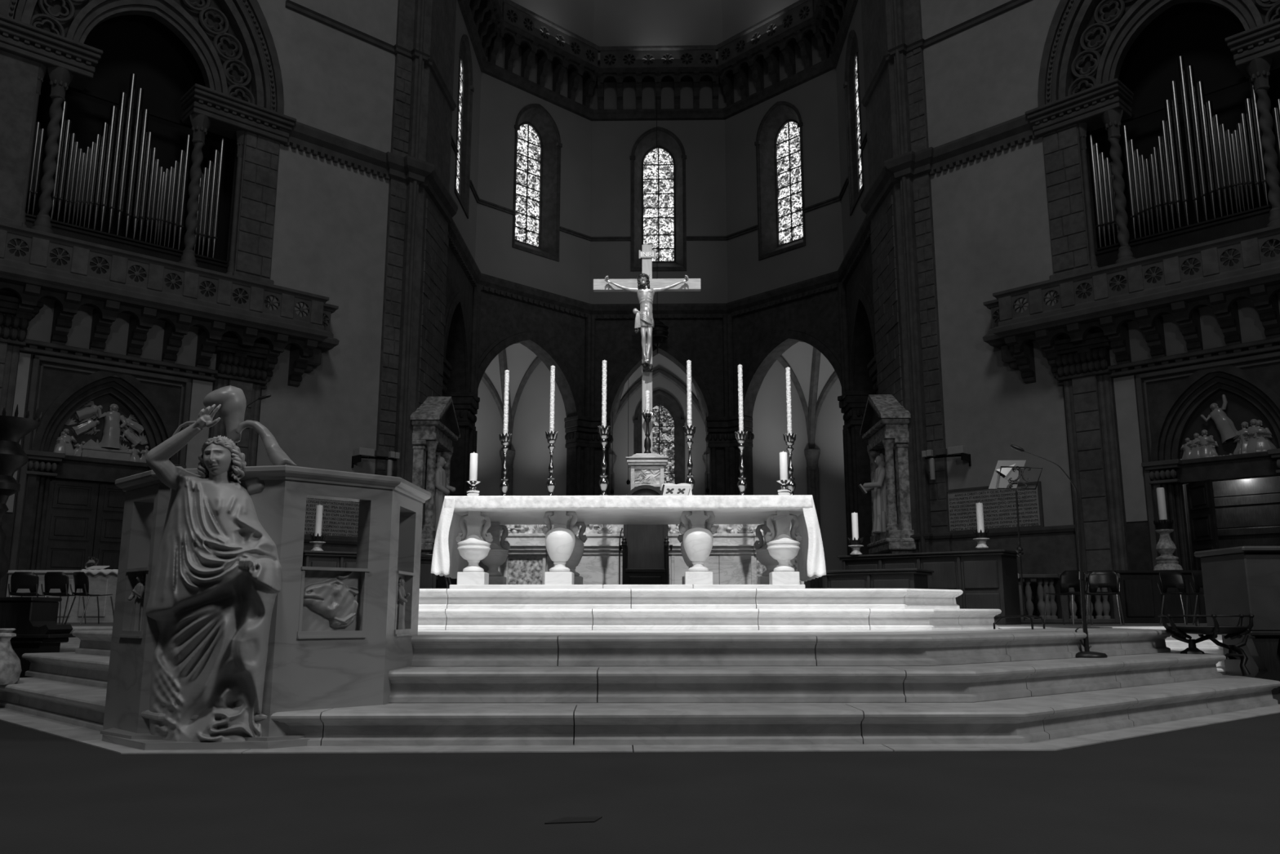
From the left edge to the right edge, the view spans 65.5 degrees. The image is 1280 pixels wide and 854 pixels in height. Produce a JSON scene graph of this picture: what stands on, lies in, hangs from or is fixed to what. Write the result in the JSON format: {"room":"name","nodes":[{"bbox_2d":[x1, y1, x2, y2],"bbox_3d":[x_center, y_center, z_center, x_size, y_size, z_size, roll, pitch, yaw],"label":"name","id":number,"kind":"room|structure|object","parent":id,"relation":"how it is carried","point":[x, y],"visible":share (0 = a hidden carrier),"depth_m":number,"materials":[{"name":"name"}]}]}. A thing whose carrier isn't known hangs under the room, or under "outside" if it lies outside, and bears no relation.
{"room":"church","nodes":[
{"label":"church","id":0,"kind":"room"},
{"bbox_2d":[0,0,457,596],"bbox_3d":[-15.207,-9.623,26.668,24.825,30.000,3.913,10,-15,-43],"label":"wall","id":1,"kind":"structure","parent":0,"point":[334,117],"depth_m":28.69,"materials":[{"name":"paint"}]},
{"bbox_2d":[40,479,125,570],"bbox_3d":[-13.560,3.302,24.625,2.240,3.840,0.110,10,-15,-43],"label":"door","id":2,"kind":"structure","parent":1,"relation":"in","point":[84,520],"depth_m":24.55,"materials":[{"name":"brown wood"}]},
{"bbox_2d":[53,394,149,462],"bbox_3d":[-13.517,0.055,25.200,2.389,1.845,0.421,10,-15,-43],"label":"relief","id":3,"kind":"object","parent":1,"relation":"on","point":[103,428],"visible":0.98,"depth_m":25.14,"materials":[{"name":"grey stone"}]},
{"bbox_2d":[25,73,228,273],"bbox_3d":[-13.598,-6.843,26.522,5.388,5.280,0.610,10,-15,-43],"label":"pipe organ","id":4,"kind":"object","parent":1,"relation":"on","point":[82,170],"visible":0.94,"depth_m":26.31,"materials":[{"name":"silver metal"}]},
{"bbox_2d":[0,221,339,386],"bbox_3d":[-12.599,-2.991,25.193,10.660,2.420,1.360,10,-15,-43],"label":"balcony","id":5,"kind":"object","parent":1,"relation":"attached to","point":[33,277],"visible":1,"depth_m":25.19,"materials":[{"name":"grey stone"}]},
{"bbox_2d":[304,497,359,539],"bbox_3d":[-8.815,2.569,28.767,2.640,1.300,0.110,10,-15,-43],"label":"inscription plaque","id":6,"kind":"object","parent":1,"relation":"on","point":[340,517],"visible":0.55,"depth_m":28.73,"materials":[{"name":"stone"}]},
{"bbox_2d":[410,396,460,579],"bbox_3d":[-6.567,1.889,31.829,0.920,5.860,3.240,0,-11,1],"label":"aedicule","id":7,"kind":"object","parent":1,"relation":"attached to","point":[434,423],"visible":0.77,"depth_m":30.79,"materials":[{"name":"stone"}]},
{"bbox_2d":[434,454,455,532],"bbox_3d":[-6.372,2.142,31.781,0.873,2.545,1.117,0,-11,1],"label":"saint statue","id":8,"kind":"object","parent":7,"relation":"on","point":[442,489],"visible":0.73,"depth_m":31.46,"materials":[{"name":"white stone"}]},
{"bbox_2d":[435,0,502,588],"bbox_3d":[-7.092,-6.244,39.055,1.850,27.900,6.789,0,-11,1],"label":"wall","id":9,"kind":"structure","parent":0,"point":[460,330],"depth_m":40.33,"materials":[{"name":"grey stone"}]},
{"bbox_2d":[454,34,474,218],"bbox_3d":[-7.291,-12.408,40.259,0.530,7.360,2.740,0,-11,1],"label":"window","id":10,"kind":"structure","parent":9,"relation":"in","point":[465,87],"depth_m":41.05,"materials":[{"name":"glass"}]},
{"bbox_2d":[436,342,566,588],"bbox_3d":[-7.227,0.800,46.057,7.320,16.618,5.799,10,-15,-43],"label":"wall","id":11,"kind":"structure","parent":0,"point":[528,455],"depth_m":49.31,"materials":[{"name":"paint"}]},
{"bbox_2d":[471,2,598,495],"bbox_3d":[-4.763,-5.242,44.427,6.895,27.900,1.850,10,-15,-43],"label":"wall","id":12,"kind":"structure","parent":0,"point":[562,340],"depth_m":45.23,"materials":[{"name":"grey stone"}]},
{"bbox_2d":[512,103,562,262],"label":"window","id":13,"kind":"structure","parent":12,"relation":"in","point":[538,144],"depth_m":46.36,"materials":[{"name":"white glass"}]},
{"bbox_2d":[57,622,1207,628],"bbox_3d":[0.339,3.541,16.823,28.000,0.508,13.620,0,-11,1],"label":"platform","id":14,"kind":"object","parent":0,"point":[1053,625],"depth_m":11.74,"materials":[{"name":"grey stone"}]},
{"bbox_2d":[8,571,48,597],"bbox_3d":[-7.722,2.164,12.580,0.377,0.643,0.450,1,-11,-7],"label":"chair","id":15,"kind":"object","parent":14,"relation":"on","point":[19,580],"visible":0.86,"depth_m":12.43,"materials":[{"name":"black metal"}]},
{"bbox_2d":[6,569,118,622],"bbox_3d":[-8.129,2.440,14.308,1.710,0.727,0.700,0,-11,1],"label":"side table","id":16,"kind":"object","parent":14,"relation":"on","point":[101,584],"visible":0.28,"depth_m":13.99,"materials":[{"name":"stone"}]},
{"bbox_2d":[80,568,118,574],"bbox_3d":[-7.585,2.095,14.301,0.574,0.083,0.620,0,-11,1],"label":"cloth","id":17,"kind":"object","parent":16,"relation":"on","point":[95,571],"visible":0.69,"depth_m":14.00,"materials":[{"name":"fabric"}]},
{"bbox_2d":[40,571,86,624],"bbox_3d":[-7.280,2.162,12.571,0.377,0.643,0.450,-1,-11,7],"label":"chair","id":18,"kind":"object","parent":14,"relation":"on","point":[53,580],"visible":0.9,"depth_m":12.42,"materials":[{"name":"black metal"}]},
{"bbox_2d":[64,571,114,624],"bbox_3d":[-6.915,2.161,12.565,0.377,0.643,0.450,-7,-12,32],"label":"chair","id":19,"kind":"object","parent":14,"relation":"on","point":[81,579],"visible":0.95,"depth_m":12.43,"materials":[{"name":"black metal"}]},
{"bbox_2d":[302,550,435,588],"bbox_3d":[-3.484,2.052,12.626,1.820,0.873,0.700,7,-13,-35],"label":"stall","id":20,"kind":"object","parent":14,"relation":"on","point":[310,557],"visible":0.14,"depth_m":12.21,"materials":[{"name":"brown wood"}]},
{"bbox_2d":[309,533,326,551],"bbox_3d":[-4.074,1.462,12.578,0.205,0.226,0.200,0,-11,1],"label":"candle holder","id":21,"kind":"object","parent":20,"relation":"on","point":[317,540],"visible":0.94,"depth_m":12.52,"materials":[{"name":"stone"}]},
{"bbox_2d":[314,504,323,536],"bbox_3d":[-4.074,1.202,12.627,0.084,0.445,0.083,0,-11,1],"label":"candle","id":22,"kind":"object","parent":21,"relation":"on","point":[319,508],"visible":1,"depth_m":12.60,"materials":[{"name":"wax"}]},
{"bbox_2d":[823,568,934,588],"bbox_3d":[2.870,2.057,12.029,1.212,0.643,0.700,-7,-12,31],"label":"stall","id":23,"kind":"object","parent":14,"relation":"on","point":[900,578],"visible":0.4,"depth_m":11.80,"materials":[{"name":"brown wood"}]},
{"bbox_2d":[836,549,1023,624],"bbox_3d":[3.662,2.048,12.608,2.194,0.873,0.700,-8,-13,38],"label":"stall","id":24,"kind":"object","parent":14,"relation":"on","point":[987,579],"visible":0.48,"depth_m":12.05,"materials":[{"name":"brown wood"}]},
{"bbox_2d":[848,537,863,555],"bbox_3d":[2.815,1.555,12.982,0.205,0.226,0.200,0,-11,1],"label":"candle holder","id":25,"kind":"object","parent":24,"relation":"on","point":[855,545],"visible":0.99,"depth_m":12.93,"materials":[{"name":"metal"}]},
{"bbox_2d":[851,511,858,539],"bbox_3d":[2.815,1.314,13.027,0.084,0.406,0.083,0,-11,1],"label":"candle","id":26,"kind":"object","parent":25,"relation":"on","point":[854,515],"visible":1,"depth_m":13.00,"materials":[{"name":"wax"}]},
{"bbox_2d":[972,529,990,548],"bbox_3d":[4.226,1.389,12.323,0.205,0.226,0.200,0,-11,1],"label":"candle holder","id":27,"kind":"object","parent":24,"relation":"on","point":[981,538],"visible":1,"depth_m":12.27,"materials":[{"name":"metal"}]},
{"bbox_2d":[975,502,984,532],"bbox_3d":[4.226,1.142,12.369,0.084,0.420,0.083,0,-11,1],"label":"candle","id":28,"kind":"object","parent":27,"relation":"on","point":[980,513],"visible":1,"depth_m":12.34,"materials":[{"name":"wax"}]},
{"bbox_2d":[1044,569,1093,625],"bbox_3d":[5.036,2.009,11.749,0.450,0.643,0.377,8,-13,-37],"label":"chair","id":29,"kind":"object","parent":14,"relation":"on","point":[1068,579],"visible":0.9,"depth_m":11.90,"materials":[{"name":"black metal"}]},
{"bbox_2d":[1017,573,1121,623],"bbox_3d":[5.575,2.290,13.288,1.487,0.647,0.500,0,-11,1],"label":"balustrade","id":30,"kind":"object","parent":14,"relation":"on","point":[1104,610],"visible":0.56,"depth_m":13.15,"materials":[{"name":"grey stone"}]},
{"bbox_2d":[1086,569,1124,625],"bbox_3d":[5.466,2.008,11.742,0.377,0.643,0.450,-6,-12,29],"label":"chair","id":31,"kind":"object","parent":14,"relation":"on","point":[1109,578],"visible":0.96,"depth_m":11.91,"materials":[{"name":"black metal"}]},
{"bbox_2d":[1114,569,1207,622],"bbox_3d":[7.367,2.399,14.056,1.591,0.714,0.800,0,-11,1],"label":"side table","id":32,"kind":"object","parent":14,"relation":"on","point":[1140,596],"visible":0.44,"depth_m":13.69,"materials":[{"name":"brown wood"}]},
{"bbox_2d":[1153,519,1182,570],"bbox_3d":[8.323,2.260,15.691,0.510,1.587,0.510,-4,-11,22],"label":"candlestick","id":33,"kind":"object","parent":14,"relation":"on","point":[1166,547],"visible":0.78,"depth_m":15.67,"materials":[{"name":"stone"}]},
{"bbox_2d":[1155,487,1167,519],"bbox_3d":[8.323,1.226,15.883,0.116,0.514,0.114,0,-11,1],"label":"candle","id":34,"kind":"object","parent":33,"relation":"on","point":[1160,491],"visible":0.98,"depth_m":15.84,"materials":[{"name":"wax"}]},
{"bbox_2d":[1157,570,1204,625],"bbox_3d":[6.398,2.004,11.725,0.377,0.643,0.450,2,-11,-10],"label":"chair","id":35,"kind":"object","parent":14,"relation":"on","point":[1168,579],"visible":0.94,"depth_m":11.91,"materials":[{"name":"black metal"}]},
{"bbox_2d":[1190,569,1204,624],"bbox_3d":[6.789,2.003,11.717,0.377,0.643,0.450,3,-11,-16],"label":"chair","id":36,"kind":"object","parent":14,"relation":"on","point":[1197,575],"visible":0.33,"depth_m":11.88,"materials":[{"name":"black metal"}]},
{"bbox_2d":[0,692,1279,853],"bbox_3d":[0.345,3.994,17.053,90.001,0.302,85.000,0,-11,1],"label":"floor","id":37,"kind":"structure","parent":0,"point":[1212,788],"depth_m":3.61,"materials":[{"name":"stone"}]},
{"bbox_2d":[0,404,42,583],"bbox_3d":[-4.968,0.952,7.655,0.499,2.236,0.499,0,-11,1],"label":"lamp stand","id":38,"kind":"object","parent":37,"relation":"on","point":[13,457],"visible":0.98,"depth_m":7.71,"materials":[{"name":"black metal"}]},
{"bbox_2d":[0,596,75,677],"bbox_3d":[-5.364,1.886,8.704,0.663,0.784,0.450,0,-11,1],"label":"piano","id":39,"kind":"object","parent":37,"relation":"on","point":[33,619],"visible":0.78,"depth_m":8.56,"materials":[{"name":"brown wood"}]},
{"bbox_2d":[59,626,112,652],"bbox_3d":[-7.479,2.224,9.772,4.744,0.512,1.431,0,-11,1],"label":"steps","id":40,"kind":"structure","parent":37,"relation":"on","point":[73,643],"depth_m":9.99,"materials":[{"name":"stone"}]},
{"bbox_2d":[145,404,281,742],"bbox_3d":[-2.202,0.756,5.041,0.793,1.698,0.460,0,-11,1],"label":"angel statue","id":41,"kind":"object","parent":37,"relation":"on","point":[216,583],"visible":0.93,"depth_m":4.92,"materials":[{"name":"stone"}]},
{"bbox_2d":[99,385,431,750],"bbox_3d":[-2.087,0.791,5.771,1.662,1.862,1.608,10,-15,-43],"label":"pulpit","id":42,"kind":"object","parent":37,"relation":"on","point":[336,634],"visible":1,"depth_m":5.25,"materials":[{"name":"stone"}]},
{"bbox_2d":[351,447,399,475],"bbox_3d":[-7.795,1.111,29.347,1.367,0.920,0.491,3,-11,-15],"label":"loudspeaker","id":43,"kind":"object","parent":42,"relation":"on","point":[360,452],"visible":0.92,"depth_m":29.39,"materials":[{"name":"white paint"}]},
{"bbox_2d":[544,816,602,824],"bbox_3d":[-0.212,1.257,3.185,0.192,0.004,0.079,2,-11,-10],"label":"floor plate","id":44,"kind":"object","parent":37,"relation":"on","point":[586,819],"visible":1,"depth_m":3.17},
{"bbox_2d":[0,673,1279,746],"bbox_3d":[-0.081,1.891,7.040,9.649,0.165,4.471,0,-11,1],"label":"marble step","id":45,"kind":"structure","parent":37,"relation":"on","point":[1021,720],"depth_m":5.02,"materials":[{"name":"grey stone"}]},
{"bbox_2d":[0,628,22,684],"bbox_3d":[-4.451,1.592,6.917,0.284,0.377,0.279,0,-11,1],"label":"vase","id":46,"kind":"object","parent":45,"relation":"on","point":[11,669],"visible":1,"depth_m":6.88,"materials":[{"name":"stone"}]},
{"bbox_2d":[22,649,1226,702],"bbox_3d":[-0.150,1.781,7.372,9.399,0.172,4.061,0,-11,1],"label":"marble step","id":47,"kind":"structure","parent":45,"relation":"on","point":[990,681],"depth_m":5.52,"materials":[{"name":"grey stone"}]},
{"bbox_2d":[71,626,1172,666],"bbox_3d":[-0.047,1.726,8.022,8.819,0.175,4.401,0,-11,1],"label":"marble step","id":48,"kind":"structure","parent":47,"relation":"on","point":[946,646],"depth_m":6.00,"materials":[{"name":"grey stone"}]},
{"bbox_2d":[417,608,1001,630],"bbox_3d":[-0.141,1.999,10.425,7.100,0.170,4.781,0,-11,1],"label":"marble step","id":49,"kind":"structure","parent":48,"relation":"on","point":[428,619],"depth_m":8.11,"materials":[{"name":"white stone"}]},
{"bbox_2d":[418,588,963,608],"bbox_3d":[-0.114,1.853,10.563,6.450,0.168,4.561,0,-11,1],"label":"marble step","id":50,"kind":"structure","parent":49,"relation":"on","point":[428,598],"depth_m":8.37,"materials":[{"name":"white stone"}]},
{"bbox_2d":[449,507,804,588],"bbox_3d":[-0.102,1.303,10.605,3.575,0.928,1.880,0,-11,1],"label":"altar","id":51,"kind":"object","parent":50,"relation":"on","point":[565,549],"visible":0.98,"depth_m":9.97,"materials":[{"name":"stone"}]},
{"bbox_2d":[431,494,826,582],"bbox_3d":[-0.102,1.228,10.607,3.860,0.799,1.843,0,-11,1],"label":"tablecloth","id":52,"kind":"object","parent":51,"relation":"on","point":[446,560],"visible":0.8,"depth_m":9.80,"materials":[{"name":"fabric"}]},
{"bbox_2d":[466,480,480,495],"bbox_3d":[-1.719,0.656,10.239,0.152,0.190,0.152,0,-11,1],"label":"candle holder","id":53,"kind":"object","parent":52,"relation":"on","point":[473,491],"visible":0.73,"depth_m":10.20,"materials":[{"name":"silver metal"}]},
{"bbox_2d":[469,452,477,480],"bbox_3d":[-1.719,0.412,10.285,0.080,0.313,0.080,0,-11,1],"label":"candle","id":54,"kind":"object","parent":53,"relation":"on","point":[473,456],"visible":1,"depth_m":10.25,"materials":[{"name":"wax"}]},
{"bbox_2d":[498,432,511,495],"bbox_3d":[-1.548,0.514,11.382,0.176,0.888,0.176,0,-11,1],"label":"candlestick","id":55,"kind":"object","parent":52,"relation":"on","point":[505,439],"visible":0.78,"depth_m":11.39,"materials":[{"name":"silver metal"}]},
{"bbox_2d":[502,369,509,435],"bbox_3d":[-1.548,-0.282,11.530,0.059,0.788,0.059,0,-11,1],"label":"candle","id":56,"kind":"object","parent":55,"relation":"on","point":[506,393],"visible":1,"depth_m":11.51,"materials":[{"name":"wax"}]},
{"bbox_2d":[545,430,558,495],"bbox_3d":[-1.015,0.500,11.373,0.176,0.911,0.176,4,-11,-21],"label":"candlestick","id":57,"kind":"object","parent":52,"relation":"on","point":[551,437],"visible":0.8,"depth_m":11.38,"materials":[{"name":"silver metal"}]},
{"bbox_2d":[549,364,555,432],"bbox_3d":[-1.015,-0.320,11.526,0.059,0.814,0.059,-5,-12,26],"label":"candle","id":58,"kind":"object","parent":57,"relation":"on","point":[553,367],"visible":1,"depth_m":11.51,"materials":[{"name":"wax"}]},
{"bbox_2d":[597,425,610,495],"bbox_3d":[-0.413,0.468,11.367,0.176,0.973,0.176,10,-15,-44],"label":"candlestick","id":59,"kind":"object","parent":52,"relation":"on","point":[603,432],"visible":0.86,"depth_m":11.37,"materials":[{"name":"silver metal"}]},
{"bbox_2d":[601,360,607,427],"bbox_3d":[-0.413,-0.383,11.526,0.059,0.814,0.058,5,-12,-27],"label":"candle","id":60,"kind":"object","parent":59,"relation":"on","point":[604,362],"visible":1,"depth_m":11.50,"materials":[{"name":"wax"}]},
{"bbox_2d":[625,453,668,490],"bbox_3d":[0.094,0.770,12.511,0.538,0.852,0.340,0,-11,1],"label":"tabernacle","id":61,"kind":"object","parent":52,"relation":"on","point":[646,468],"visible":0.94,"depth_m":12.46,"materials":[{"name":"stone"}]},
{"bbox_2d":[593,244,701,453],"bbox_3d":[0.091,-0.621,12.877,1.422,3.721,0.352,0,-11,1],"label":"crucifix","id":62,"kind":"object","parent":61,"relation":"on","point":[646,286],"visible":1,"depth_m":13.03,"materials":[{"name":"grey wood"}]},
{"bbox_2d":[642,409,653,453],"bbox_3d":[0.097,0.075,12.702,0.150,0.585,0.150,0,-11,1],"label":"candlestick","id":63,"kind":"object","parent":61,"relation":"on","point":[647,416],"visible":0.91,"depth_m":12.68,"materials":[{"name":"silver metal"}]},
{"bbox_2d":[660,484,690,495],"bbox_3d":[0.352,0.656,10.117,0.332,0.149,0.180,1,-11,-5],"label":"book stand","id":64,"kind":"object","parent":52,"relation":"on","point":[666,490],"visible":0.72,"depth_m":10.10,"materials":[{"name":"white paper"}]},
{"bbox_2d":[683,425,696,495],"bbox_3d":[0.569,0.466,11.348,0.176,0.969,0.176,-4,-11,22],"label":"candlestick","id":65,"kind":"object","parent":52,"relation":"on","point":[689,433],"visible":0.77,"depth_m":11.36,"materials":[{"name":"silver metal"}]},
{"bbox_2d":[686,360,692,427],"bbox_3d":[0.569,-0.382,11.506,0.060,0.813,0.059,0,-11,1],"label":"candle","id":66,"kind":"object","parent":65,"relation":"on","point":[688,362],"visible":1,"depth_m":11.49,"materials":[{"name":"wax"}]},
{"bbox_2d":[734,430,747,495],"bbox_3d":[1.161,0.496,11.330,0.176,0.904,0.176,0,-11,-1],"label":"candlestick","id":67,"kind":"object","parent":52,"relation":"on","point":[741,437],"visible":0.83,"depth_m":11.33,"materials":[{"name":"silver metal"}]},
{"bbox_2d":[737,364,743,432],"bbox_3d":[1.161,-0.325,11.484,0.059,0.823,0.059,0,-11,1],"label":"candle","id":68,"kind":"object","parent":67,"relation":"on","point":[740,366],"visible":1,"depth_m":11.46,"materials":[{"name":"wax"}]},
{"bbox_2d":[776,480,791,494],"bbox_3d":[1.475,0.644,10.177,0.152,0.190,0.152,0,-11,1],"label":"candle holder","id":69,"kind":"object","parent":52,"relation":"on","point":[784,491],"visible":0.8,"depth_m":10.14,"materials":[{"name":"silver metal"}]},
{"bbox_2d":[779,450,787,479],"bbox_3d":[1.475,0.401,10.223,0.080,0.313,0.080,0,-11,1],"label":"candle","id":70,"kind":"object","parent":69,"relation":"on","point":[783,455],"visible":1,"depth_m":10.19,"materials":[{"name":"wax"}]},
{"bbox_2d":[782,432,795,494],"bbox_3d":[1.714,0.508,11.317,0.176,0.876,0.176,5,-11,-23],"label":"candlestick","id":71,"kind":"object","parent":52,"relation":"on","point":[789,439],"visible":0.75,"depth_m":11.32,"materials":[{"name":"silver metal"}]},
{"bbox_2d":[785,367,791,435],"bbox_3d":[1.714,-0.296,11.467,0.060,0.815,0.059,0,-11,1],"label":"candle","id":72,"kind":"object","parent":71,"relation":"on","point":[788,378],"visible":1,"depth_m":11.45,"materials":[{"name":"wax"}]},
{"bbox_2d":[621,484,669,584],"bbox_3d":[0.067,1.347,11.977,0.568,1.345,0.500,0,-11,1],"label":"throne","id":73,"kind":"object","parent":50,"relation":"on","point":[645,547],"visible":0.62,"depth_m":12.12,"materials":[{"name":"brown wood"}]},
{"bbox_2d":[497,522,804,585],"bbox_3d":[0.087,1.640,12.390,3.883,0.920,0.640,0,-11,1],"label":"panel","id":74,"kind":"object","parent":50,"relation":"on","point":[732,559],"visible":0.41,"depth_m":12.20,"materials":[{"name":"grey stone"}]},
{"bbox_2d":[993,466,1044,629],"bbox_3d":[3.172,0.991,8.338,0.284,1.374,0.560,-10,-15,43],"label":"music stand","id":75,"kind":"object","parent":48,"relation":"on","point":[1019,549],"visible":1,"depth_m":8.35,"materials":[{"name":"black metal"}]},
{"bbox_2d":[988,460,1026,488],"bbox_3d":[3.159,0.408,8.561,0.367,0.259,0.090,0,-11,1],"label":"folder","id":76,"kind":"object","parent":75,"relation":"on","point":[1006,473],"visible":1,"depth_m":8.55,"materials":[{"name":"white paper"}]},
{"bbox_2d":[1010,444,1107,657],"bbox_3d":[3.042,0.888,7.262,0.575,1.544,0.260,0,-11,1],"label":"microphone stand","id":77,"kind":"object","parent":47,"relation":"on","point":[1086,654],"visible":0.96,"depth_m":7.19,"materials":[{"name":"black metal"}]},
{"bbox_2d":[1157,613,1254,675],"bbox_3d":[4.484,1.702,7.783,0.764,0.474,0.628,0,-11,1],"label":"stool","id":78,"kind":"object","parent":45,"relation":"on","point":[1179,633],"visible":1,"depth_m":7.73,"materials":[{"name":"black metal"}]},
{"bbox_2d":[1164,626,1248,634],"bbox_3d":[4.447,1.595,7.804,0.600,0.063,0.600,0,-11,1],"label":"bowl","id":79,"kind":"object","parent":78,"relation":"on","point":[1173,629],"depth_m":7.62,"materials":[{"name":"black metal"}]},
{"bbox_2d":[1091,626,1226,674],"bbox_3d":[7.368,2.170,9.484,5.444,0.512,1.431,0,-11,1],"label":"steps","id":80,"kind":"structure","parent":37,"relation":"on","point":[1207,646],"depth_m":9.78,"materials":[{"name":"stone"}]},
{"bbox_2d":[1194,546,1279,693],"bbox_3d":[5.659,1.652,8.578,1.270,1.198,0.810,0,-11,1],"label":"lectern","id":81,"kind":"object","parent":37,"relation":"on","point":[1245,580],"visible":0.73,"depth_m":8.33,"materials":[{"name":"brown wood"}]},
{"bbox_2d":[511,0,799,61],"bbox_3d":[0.769,-25.784,44.462,15.574,13.500,11.904,0,-11,1],"label":"ceiling","id":82,"kind":"structure","parent":0,"point":[603,23],"depth_m":49.29,"materials":[{"name":"paint"}]},
{"bbox_2d":[588,49,730,495],"bbox_3d":[0.838,-4.828,46.644,6.789,27.900,1.850,0,-11,1],"label":"wall","id":83,"kind":"structure","parent":0,"point":[704,343],"depth_m":47.45,"materials":[{"name":"grey stone"}]},
{"bbox_2d":[630,126,686,271],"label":"window","id":84,"kind":"structure","parent":83,"relation":"in","point":[661,224],"depth_m":48.38,"materials":[{"name":"white glass"}]},
{"bbox_2d":[448,0,871,319],"bbox_3d":[0.769,-12.741,42.042,15.700,13.470,12.000,0,-11,1],"label":"trim","id":85,"kind":"structure","parent":83,"relation":"attached to","point":[827,282],"depth_m":45.66,"materials":[{"name":"grey stone"}]},
{"bbox_2d":[652,93,668,353],"bbox_3d":[0.803,-9.746,46.875,1.040,12.950,1.040,0,-11,1],"label":"hanging lantern","id":86,"kind":"object","parent":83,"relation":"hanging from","point":[660,331],"visible":0.68,"depth_m":45.57,"materials":[{"name":"black metal"}]},
{"bbox_2d":[608,353,710,495],"bbox_3d":[0.956,1.357,49.042,6.320,16.618,5.463,0,-11,1],"label":"wall","id":87,"kind":"structure","parent":0,"point":[667,376],"depth_m":51.54,"materials":[{"name":"paint"}]},
{"bbox_2d":[633,388,685,484],"bbox_3d":[1.004,2.372,51.325,2.700,8.760,0.580,0,-11,1],"label":"window","id":88,"kind":"structure","parent":87,"relation":"in","point":[668,416],"depth_m":51.73,"materials":[{"name":"glass"}]},
{"bbox_2d":[717,0,849,555],"bbox_3d":[6.410,-5.276,44.245,1.850,27.900,6.994,10,-15,-43],"label":"wall","id":89,"kind":"structure","parent":0,"point":[756,340],"depth_m":45.00,"materials":[{"name":"grey stone"}]},
{"bbox_2d":[754,101,805,260],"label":"window","id":90,"kind":"structure","parent":89,"relation":"in","point":[781,228],"depth_m":46.13,"materials":[{"name":"glass"}]},
{"bbox_2d":[752,341,847,588],"bbox_3d":[9.013,0.742,45.742,5.799,16.618,7.320,10,-15,-43],"label":"wall","id":91,"kind":"structure","parent":0,"point":[817,417],"depth_m":48.90,"materials":[{"name":"paint"}]},
{"bbox_2d":[813,0,878,555],"bbox_3d":[8.557,-6.282,38.849,1.850,27.900,6.789,0,-11,1],"label":"wall","id":92,"kind":"structure","parent":0,"point":[858,326],"depth_m":40.03,"materials":[{"name":"grey stone"}]},
{"bbox_2d":[843,30,864,215],"bbox_3d":[8.756,-12.466,39.948,0.530,7.360,2.740,0,-11,1],"label":"window","id":93,"kind":"structure","parent":92,"relation":"in","point":[851,83],"depth_m":40.75,"materials":[{"name":"glass"}]},
{"bbox_2d":[860,0,1279,581],"bbox_3d":[16.160,-9.736,26.060,3.913,30.000,24.825,10,-15,-43],"label":"wall","id":94,"kind":"structure","parent":0,"point":[980,114],"depth_m":28.34,"materials":[{"name":"paint"}]},
{"bbox_2d":[859,394,915,554],"bbox_3d":[7.810,1.837,31.550,0.920,5.860,3.240,0,-11,1],"label":"aedicule","id":95,"kind":"object","parent":94,"relation":"attached to","point":[885,422],"visible":0.84,"depth_m":30.47,"materials":[{"name":"stone"}]},
{"bbox_2d":[857,453,887,533],"bbox_3d":[7.551,2.097,31.540,1.091,2.545,1.018,-8,-13,36],"label":"saint statue","id":96,"kind":"object","parent":95,"relation":"on","point":[877,484],"visible":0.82,"depth_m":31.25,"materials":[{"name":"white stone"}]},
{"bbox_2d":[921,445,971,479],"bbox_3d":[8.934,1.050,29.023,1.367,0.920,0.491,-3,-11,18],"label":"loudspeaker","id":97,"kind":"object","parent":94,"relation":"attached to","point":[957,451],"visible":1,"depth_m":29.07,"materials":[{"name":"white paint"}]},
{"bbox_2d":[946,480,1044,533],"bbox_3d":[10.031,2.317,28.342,0.110,1.280,2.900,10,-15,-43],"label":"inscription plaque","id":98,"kind":"object","parent":94,"relation":"on","point":[999,505],"visible":0.91,"depth_m":28.23,"materials":[{"name":"stone"}]},
{"bbox_2d":[982,224,1279,383],"bbox_3d":[13.544,-3.085,24.686,1.360,2.420,10.660,10,-15,-43],"label":"balcony","id":99,"kind":"object","parent":94,"relation":"attached to","point":[1255,277],"visible":0.99,"depth_m":25.06,"materials":[{"name":"grey stone"}]},
{"bbox_2d":[1087,55,1279,267],"bbox_3d":[14.515,-7.087,26.057,0.610,5.590,5.240,10,-15,-43],"label":"pipe organ","id":100,"kind":"object","parent":94,"relation":"on","point":[1230,153],"visible":0.96,"depth_m":25.98,"materials":[{"name":"silver metal"}]},
{"bbox_2d":[1180,389,1279,459],"bbox_3d":[14.483,-0.098,24.650,0.499,1.747,2.265,10,-15,-43],"label":"relief","id":101,"kind":"object","parent":94,"relation":"on","point":[1227,423],"visible":0.94,"depth_m":24.65,"materials":[{"name":"grey stone"}]},
{"bbox_2d":[1183,475,1279,569],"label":"door","id":102,"kind":"structure","parent":94,"relation":"in","point":[1206,522],"depth_m":24.83,"materials":[{"name":"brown wood"}]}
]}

